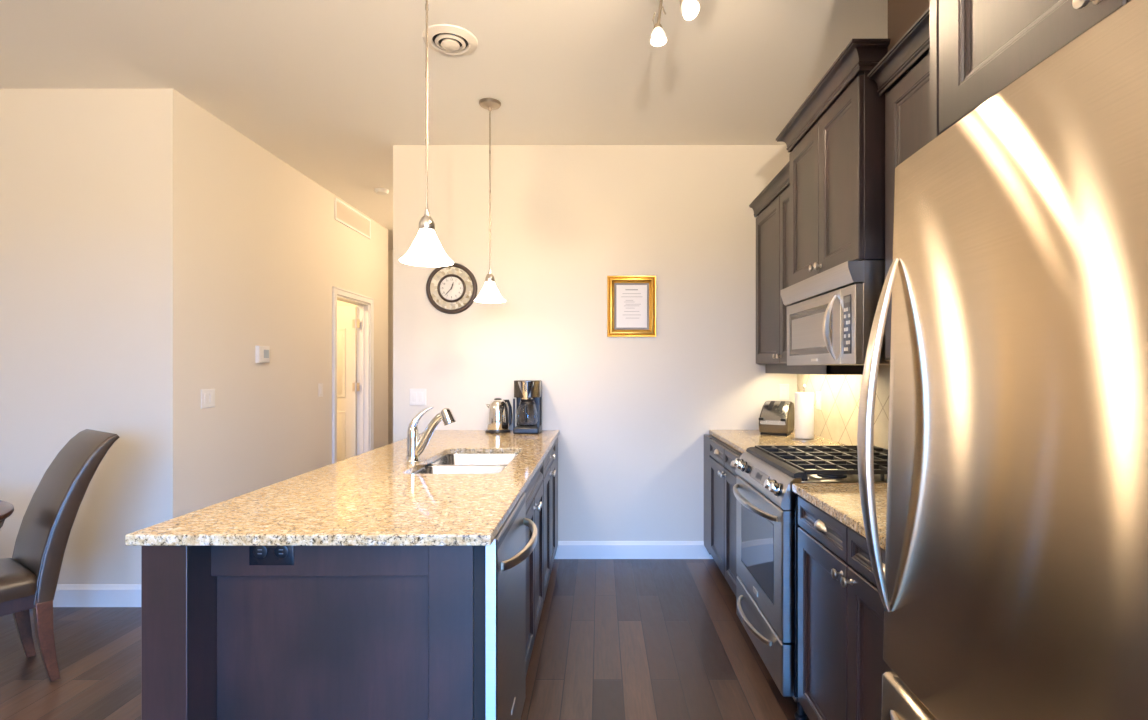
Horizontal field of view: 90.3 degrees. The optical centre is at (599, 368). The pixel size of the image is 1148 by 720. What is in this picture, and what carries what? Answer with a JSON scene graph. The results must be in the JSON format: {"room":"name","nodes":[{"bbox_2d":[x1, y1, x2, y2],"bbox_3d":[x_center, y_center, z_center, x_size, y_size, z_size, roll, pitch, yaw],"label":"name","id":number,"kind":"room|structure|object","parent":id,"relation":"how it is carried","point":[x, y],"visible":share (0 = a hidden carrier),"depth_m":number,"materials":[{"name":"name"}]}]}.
{"room":"kitchen","nodes":[
{"label":"kitchen","id":0,"kind":"room"},
{"bbox_2d":[0,89,187,583],"bbox_3d":[-4.030,-0.125,3.343,3.140,2.980,0.120,0,0,0],"label":"wall","id":1,"kind":"structure","parent":0,"point":[94,182],"depth_m":3.28,"materials":[{"name":"beige paint"}]},
{"bbox_2d":[53,584,140,606],"bbox_3d":[-4.022,1.302,4.248,3.156,0.125,1.963,0,0,0],"label":"baseboard","id":2,"kind":"structure","parent":1,"relation":"attached to","point":[66,595],"depth_m":3.27,"materials":[{"name":"white wood"}]},
{"bbox_2d":[188,99,387,512],"bbox_3d":[-2.520,-0.125,5.011,0.120,2.980,3.217,0,0,0],"label":"wall","id":3,"kind":"structure","parent":0,"point":[268,249],"depth_m":4.13,"materials":[{"name":"beige paint"}]},
{"bbox_2d":[201,389,214,408],"bbox_3d":[-2.455,0.185,3.575,0.010,0.118,0.125,0,0,0],"label":"light switch","id":4,"kind":"object","parent":3,"relation":"attached to","point":[207,395],"visible":1,"depth_m":3.56,"materials":[{"name":"white plastic"}]},
{"bbox_2d":[204,393,207,403],"bbox_3d":[-2.453,0.185,3.552,0.004,0.066,0.032,0,0,0],"label":"rocker switch","id":5,"kind":"object","parent":4,"relation":"attached to","point":[205,394],"depth_m":3.55,"materials":[{"name":"white plastic"}]},
{"bbox_2d":[210,393,212,403],"bbox_3d":[-2.453,0.185,3.598,0.004,0.066,0.032,0,0,0],"label":"rocker switch","id":6,"kind":"object","parent":4,"relation":"attached to","point":[211,394],"depth_m":3.60,"materials":[{"name":"white plastic"}]},
{"bbox_2d":[255,346,269,362],"bbox_3d":[-2.446,-0.106,4.138,0.028,0.122,0.135,0,0,0],"label":"thermostat","id":7,"kind":"object","parent":3,"relation":"attached to","point":[262,353],"visible":1,"depth_m":4.11,"materials":[{"name":"white plastic"}]},
{"bbox_2d":[319,383,322,396],"bbox_3d":[-2.455,0.185,5.020,0.010,0.118,0.075,0,0,0],"label":"light switch","id":8,"kind":"object","parent":3,"relation":"attached to","point":[320,384],"visible":1,"depth_m":5.01,"materials":[{"name":"white plastic"}]},
{"bbox_2d":[337,306,359,461],"bbox_3d":[-2.938,0.345,6.003,0.785,2.020,0.135,0,0,0],"label":"door","id":9,"kind":"structure","parent":3,"relation":"in","point":[348,323],"depth_m":6.04,"materials":[{"name":"white paint"}]},
{"bbox_2d":[332,286,373,463],"bbox_3d":[-2.449,0.302,5.690,0.022,2.125,0.910,0,0,0],"label":"trim","id":10,"kind":"structure","parent":3,"relation":"attached to","point":[336,291],"depth_m":5.45,"materials":[{"name":"white wood"}]},
{"bbox_2d":[337,295,368,454],"bbox_3d":[-2.522,0.335,5.690,0.126,2.060,0.780,0,0,0],"label":"trim","id":11,"kind":"structure","parent":3,"relation":"attached to","point":[362,307],"depth_m":6.06,"materials":[{"name":"white wood"}]},
{"bbox_2d":[335,197,370,238],"bbox_3d":[-2.454,-1.488,5.685,0.012,0.207,0.810,0,0,0],"label":"air vent","id":12,"kind":"object","parent":3,"relation":"in","point":[346,215],"visible":1,"depth_m":5.64,"materials":[{"name":"white metal"}]},
{"bbox_2d":[337,300,356,306],"bbox_3d":[-3.680,-0.125,6.560,2.200,2.980,0.120,0,0,0],"label":"wall","id":13,"kind":"structure","parent":0,"point":[339,303],"depth_m":6.50,"materials":[{"name":"beige paint"}]},
{"bbox_2d":[388,250,392,443],"bbox_3d":[-3.215,-0.125,7.810,4.770,2.980,0.120,0,0,0],"label":"wall","id":14,"kind":"structure","parent":0,"point":[390,252],"depth_m":7.75,"materials":[{"name":"beige paint"}]},
{"bbox_2d":[0,559,808,719],"bbox_3d":[-2.085,1.390,2.950,7.030,0.050,9.900,0,0,0],"label":"floor","id":15,"kind":"structure","parent":0,"point":[616,639],"depth_m":2.68,"materials":[{"name":"brown wood"}]},
{"bbox_2d":[0,500,13,527],"bbox_3d":[-3.015,0.990,2.195,1.060,0.751,1.060,0,0,0],"label":"dining table","id":16,"kind":"object","parent":15,"relation":"on","point":[6,508],"visible":1,"depth_m":2.50,"materials":[{"name":"brown wood"}]},
{"bbox_2d":[0,429,119,681],"bbox_3d":[-2.631,0.835,2.494,0.462,1.061,0.723,0,0,34],"label":"dining chair","id":17,"kind":"object","parent":15,"relation":"on","point":[28,579],"visible":1,"depth_m":2.53,"materials":[{"name":"leather"}]},
{"bbox_2d":[141,546,485,719],"bbox_3d":[-0.773,0.918,1.595,0.910,0.893,0.140,0,0,0],"label":"island end panel","id":18,"kind":"object","parent":15,"relation":"on","point":[337,632],"visible":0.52,"depth_m":1.65,"materials":[{"name":"brown wood"}]},
{"bbox_2d":[249,546,293,564],"bbox_3d":[-0.932,0.517,1.615,0.126,0.080,0.009,0,0,0],"label":"outlet","id":19,"kind":"object","parent":18,"relation":"attached to","point":[258,555],"visible":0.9,"depth_m":1.61,"materials":[{"name":"black plastic"}]},
{"bbox_2d":[253,546,266,557],"bbox_3d":[-0.962,0.517,1.613,0.038,0.038,0.003,0,0,0],"label":"socket","id":20,"kind":"object","parent":19,"relation":"attached to","point":[258,551],"depth_m":1.61,"materials":[{"name":"grey plastic"}]},
{"bbox_2d":[275,546,287,557],"bbox_3d":[-0.902,0.517,1.613,0.038,0.038,0.003,0,0,0],"label":"socket","id":21,"kind":"object","parent":19,"relation":"attached to","point":[280,551],"depth_m":1.61,"materials":[{"name":"grey plastic"}]},
{"bbox_2d":[426,437,557,674],"bbox_3d":[-0.687,0.919,3.154,0.836,0.892,1.908,0,0,0],"label":"base cabinet","id":22,"kind":"object","parent":15,"relation":"on","point":[541,492],"visible":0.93,"depth_m":2.95,"materials":[{"name":"brown wood"}]},
{"bbox_2d":[125,430,559,545],"bbox_3d":[-0.776,0.455,2.811,0.972,0.030,2.597,0,0,0],"label":"countertop","id":23,"kind":"structure","parent":22,"relation":"on","point":[374,497],"depth_m":1.84,"materials":[{"name":"beige stone"}]},
{"bbox_2d":[406,406,455,462],"bbox_3d":[-0.799,0.307,2.690,0.241,0.266,0.068,0,0,6],"label":"kitchen faucet","id":24,"kind":"object","parent":23,"relation":"on","point":[415,447],"visible":1,"depth_m":2.67,"materials":[{"name":"silver metal"}]},
{"bbox_2d":[412,453,517,473],"bbox_3d":[-0.634,0.566,2.785,0.446,0.190,0.798,0,0,0],"label":"double sink","id":25,"kind":"object","parent":23,"relation":"in","point":[456,463],"visible":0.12,"depth_m":3.08,"materials":[{"name":"metal"}]},
{"bbox_2d":[485,398,511,432],"bbox_3d":[-0.711,0.321,3.975,0.179,0.238,0.176,0,0,0],"label":"electric kettle","id":26,"kind":"object","parent":23,"relation":"on","point":[497,419],"visible":1,"depth_m":3.92,"materials":[{"name":"silver metal"}]},
{"bbox_2d":[513,380,541,433],"bbox_3d":[-0.500,0.259,3.946,0.176,0.362,0.258,0,0,0],"label":"coffee maker","id":27,"kind":"object","parent":23,"relation":"on","point":[527,393],"visible":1,"depth_m":3.86,"materials":[{"name":"black plastic"}]},
{"bbox_2d":[486,492,536,719],"bbox_3d":[-0.568,0.919,1.890,0.714,0.892,0.610,0,0,0],"label":"dishwasher","id":28,"kind":"object","parent":15,"relation":"on","point":[507,554],"visible":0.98,"depth_m":1.74,"materials":[{"name":"silver metal"}]},
{"bbox_2d":[704,434,741,595],"bbox_3d":[1.071,0.918,3.531,0.715,0.894,1.153,0,0,0],"label":"base cabinet","id":29,"kind":"object","parent":15,"relation":"on","point":[720,475],"visible":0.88,"depth_m":3.58,"materials":[{"name":"brown wood"}]},
{"bbox_2d":[709,430,844,452],"bbox_3d":[1.103,0.453,3.525,0.636,0.032,1.169,0,0,0],"label":"countertop","id":30,"kind":"structure","parent":29,"relation":"on","point":[739,440],"depth_m":3.53,"materials":[{"name":"beige stone"}]},
{"bbox_2d":[759,401,793,435],"bbox_3d":[1.195,0.329,3.861,0.184,0.217,0.310,0,0,28],"label":"toaster","id":31,"kind":"object","parent":30,"relation":"on","point":[776,417],"visible":1,"depth_m":3.78,"materials":[{"name":"metal"}]},
{"bbox_2d":[792,384,816,441],"bbox_3d":[1.255,0.266,3.500,0.140,0.342,0.140,0,0,0],"label":"paper towel holder","id":32,"kind":"object","parent":30,"relation":"on","point":[804,385],"visible":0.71,"depth_m":3.45,"materials":[{"name":"silver metal"}]},
{"bbox_2d":[795,392,813,438],"bbox_3d":[1.255,0.284,3.500,0.112,0.278,0.112,0,0,0],"label":"paper towel roll","id":33,"kind":"object","parent":32,"relation":"on","point":[804,402],"visible":0.99,"depth_m":3.45,"materials":[{"name":"white paper"}]},
{"bbox_2d":[733,445,887,719],"bbox_3d":[1.022,0.876,2.561,0.787,0.977,0.738,0,0,0],"label":"gas range","id":34,"kind":"object","parent":15,"relation":"on","point":[767,525],"visible":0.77,"depth_m":2.40,"materials":[{"name":"silver metal"}]},
{"bbox_2d":[798,496,892,719],"bbox_3d":[1.071,0.918,1.725,0.715,0.894,0.860,0,0,0],"label":"base cabinet","id":35,"kind":"object","parent":15,"relation":"on","point":[841,664],"visible":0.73,"depth_m":1.82,"materials":[{"name":"brown wood"}]},
{"bbox_2d":[792,483,886,550],"bbox_3d":[1.078,0.453,1.738,0.686,0.032,0.893,0,0,0],"label":"countertop","id":36,"kind":"structure","parent":35,"relation":"on","point":[841,501],"depth_m":1.89,"materials":[{"name":"beige stone"}]},
{"bbox_2d":[857,0,1147,719],"bbox_3d":[0.973,0.450,0.808,0.838,1.808,0.907,1,0,0],"label":"refrigerator","id":37,"kind":"object","parent":15,"relation":"on","point":[1014,586],"visible":1,"depth_m":0.84,"materials":[{"name":"grey metal"}]},
{"bbox_2d":[0,0,887,249],"bbox_3d":[-2.085,-1.645,2.950,7.030,0.060,9.900,0,0,0],"label":"ceiling","id":38,"kind":"structure","parent":0,"point":[328,88],"depth_m":3.04,"materials":[{"name":"white paint"}]},
{"bbox_2d":[374,188,388,194],"bbox_3d":[-1.970,-1.596,5.140,0.124,0.038,0.124,0,0,0],"label":"smoke detector","id":39,"kind":"object","parent":38,"relation":"attached to","point":[380,191],"visible":1,"depth_m":5.10,"materials":[{"name":"white plastic"}]},
{"bbox_2d":[400,0,453,266],"bbox_3d":[-0.627,-1.001,2.065,0.188,1.228,0.188,0,0,0],"label":"pendant lamp","id":40,"kind":"object","parent":38,"relation":"hanging from","point":[426,250],"visible":1,"depth_m":2.05,"materials":[{"name":"frosted white glass"},{"name":"satin nickel"}]},
{"bbox_2d":[422,24,477,55],"bbox_3d":[-0.735,-1.599,2.800,0.264,0.032,0.264,0,0,0],"label":"ceiling vent","id":41,"kind":"object","parent":38,"relation":"in","point":[447,39],"visible":1,"depth_m":2.77,"materials":[{"name":"beige"}]},
{"bbox_2d":[474,98,504,302],"bbox_3d":[-0.668,-1.014,3.460,0.188,1.203,0.188,0,0,0],"label":"pendant lamp","id":42,"kind":"object","parent":38,"relation":"hanging from","point":[489,293],"visible":1,"depth_m":3.45,"materials":[{"name":"frosted white glass"},{"name":"satin nickel"}]},
{"bbox_2d":[650,0,666,46],"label":"track light","id":43,"kind":"object","parent":38,"relation":"attached to","point":[658,38],"depth_m":2.34,"materials":[{"name":"white glass"}]},
{"bbox_2d":[680,0,699,20],"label":"track light","id":44,"kind":"object","parent":38,"relation":"attached to","point":[690,9],"depth_m":2.16,"materials":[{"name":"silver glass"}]},
{"bbox_2d":[393,145,796,540],"bbox_3d":[-0.031,-0.125,4.170,2.922,2.980,0.120,0,0,0],"label":"wall","id":45,"kind":"structure","parent":0,"point":[632,416],"depth_m":4.11,"materials":[{"name":"beige paint"}]},
{"bbox_2d":[410,389,425,404],"bbox_3d":[-1.312,0.202,4.105,0.120,0.120,0.010,0,0,0],"label":"light switch","id":46,"kind":"object","parent":45,"relation":"attached to","point":[417,396],"visible":1,"depth_m":4.10,"materials":[{"name":"white plastic"}]},
{"bbox_2d":[412,393,416,401],"bbox_3d":[-1.335,0.202,4.103,0.032,0.066,0.004,0,0,0],"label":"rocker switch","id":47,"kind":"object","parent":46,"relation":"attached to","point":[414,395],"depth_m":4.10,"materials":[{"name":"white plastic"}]},
{"bbox_2d":[419,393,422,401],"bbox_3d":[-1.289,0.202,4.103,0.032,0.066,0.004,0,0,0],"label":"rocker switch","id":48,"kind":"object","parent":46,"relation":"attached to","point":[420,394],"depth_m":4.10,"materials":[{"name":"white plastic"}]},
{"bbox_2d":[426,263,477,313],"bbox_3d":[-1.067,-0.580,4.096,0.368,0.368,0.028,0,0,0],"label":"wall clock","id":49,"kind":"object","parent":45,"relation":"attached to","point":[452,289],"visible":1,"depth_m":4.09,"materials":[{"name":"brown metal"}]},
{"bbox_2d":[607,276,655,336],"bbox_3d":[0.228,-0.451,4.094,0.352,0.438,0.032,0,0,0],"label":"picture frame","id":50,"kind":"object","parent":45,"relation":"attached to","point":[631,300],"visible":1,"depth_m":4.10,"materials":[{"name":"gold metal"}]},
{"bbox_2d":[623,289,640,311],"bbox_3d":[0.228,-0.469,4.099,0.154,0.210,0.001,0,0,0],"label":"print","id":51,"kind":"object","parent":50,"relation":"attached to","point":[631,297],"depth_m":4.10,"materials":[{"name":"grey paper"}]},
{"bbox_2d":[554,541,712,558],"bbox_3d":[-0.316,1.302,4.102,2.352,0.125,0.016,0,0,0],"label":"baseboard","id":52,"kind":"structure","parent":45,"relation":"attached to","point":[565,549],"depth_m":4.09,"materials":[{"name":"white"}]},
{"bbox_2d":[888,0,928,51],"bbox_3d":[1.252,-1.375,1.205,0.355,0.480,1.850,0,0,0],"label":"wall","id":53,"kind":"structure","parent":0,"point":[902,14],"depth_m":2.03,"materials":[{"name":"brown paint"}]},
{"bbox_2d":[868,8,928,359],"bbox_3d":[1.219,-0.573,1.740,0.420,1.075,0.820,0,0,0],"label":"upper cabinet","id":54,"kind":"object","parent":53,"relation":"attached to","point":[902,74],"visible":0.05,"depth_m":1.99,"materials":[{"name":"brown wood"}]},
{"bbox_3d":[1.490,-0.125,1.115,0.120,2.980,6.230,0,0,0],"label":"wall","id":55,"kind":"structure","parent":0,"visible":0},
{"bbox_2d":[749,162,863,374],"bbox_3d":[1.252,-0.575,3.546,0.355,1.210,1.122,0,0,0],"label":"upper cabinet","id":56,"kind":"object","parent":55,"relation":"attached to","point":[771,206],"visible":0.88,"depth_m":3.68,"materials":[{"name":"brown wood"}]},
{"bbox_2d":[816,392,820,409],"bbox_3d":[1.418,0.205,3.700,0.008,0.115,0.072,0,0,0],"label":"wall outlet","id":57,"kind":"object","parent":55,"relation":"attached to","point":[818,394],"visible":1,"depth_m":3.69,"materials":[{"name":"white plastic"}]},
{"bbox_2d":[776,39,889,285],"bbox_3d":[1.181,-0.820,2.570,0.495,0.806,0.920,0,0,0],"label":"upper cabinet","id":58,"kind":"object","parent":55,"relation":"attached to","point":[835,140],"visible":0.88,"depth_m":2.34,"materials":[{"name":"brown wood"}]},
{"bbox_2d":[781,260,889,365],"bbox_3d":[1.173,-0.216,2.569,0.510,0.397,0.810,0,0,0],"label":"microwave","id":59,"kind":"object","parent":58,"relation":"attached to","point":[831,312],"visible":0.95,"depth_m":2.33,"materials":[{"name":"silver metal"}]},
{"bbox_2d":[781,261,863,305],"bbox_3d":[0.973,-0.371,2.569,0.062,0.080,0.810,0,0,0],"label":"vent hood","id":60,"kind":"object","parent":59,"relation":"attached to","point":[846,275],"depth_m":2.40,"materials":[{"name":"silver metal"}]},
{"bbox_2d":[797,365,889,448],"bbox_3d":[1.426,0.193,2.725,0.008,0.495,2.770,0,0,0],"label":"backsplash","id":61,"kind":"structure","parent":55,"relation":"attached to","point":[837,419],"depth_m":3.33,"materials":[{"name":"tile"}]},
{"bbox_2d":[929,0,1130,141],"bbox_3d":[1.081,-1.060,0.810,0.695,1.100,1.020,0,0,0],"label":"upper cabinet","id":62,"kind":"object","parent":55,"relation":"attached to","point":[978,48],"visible":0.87,"depth_m":1.14,"materials":[{"name":"brown wood"}]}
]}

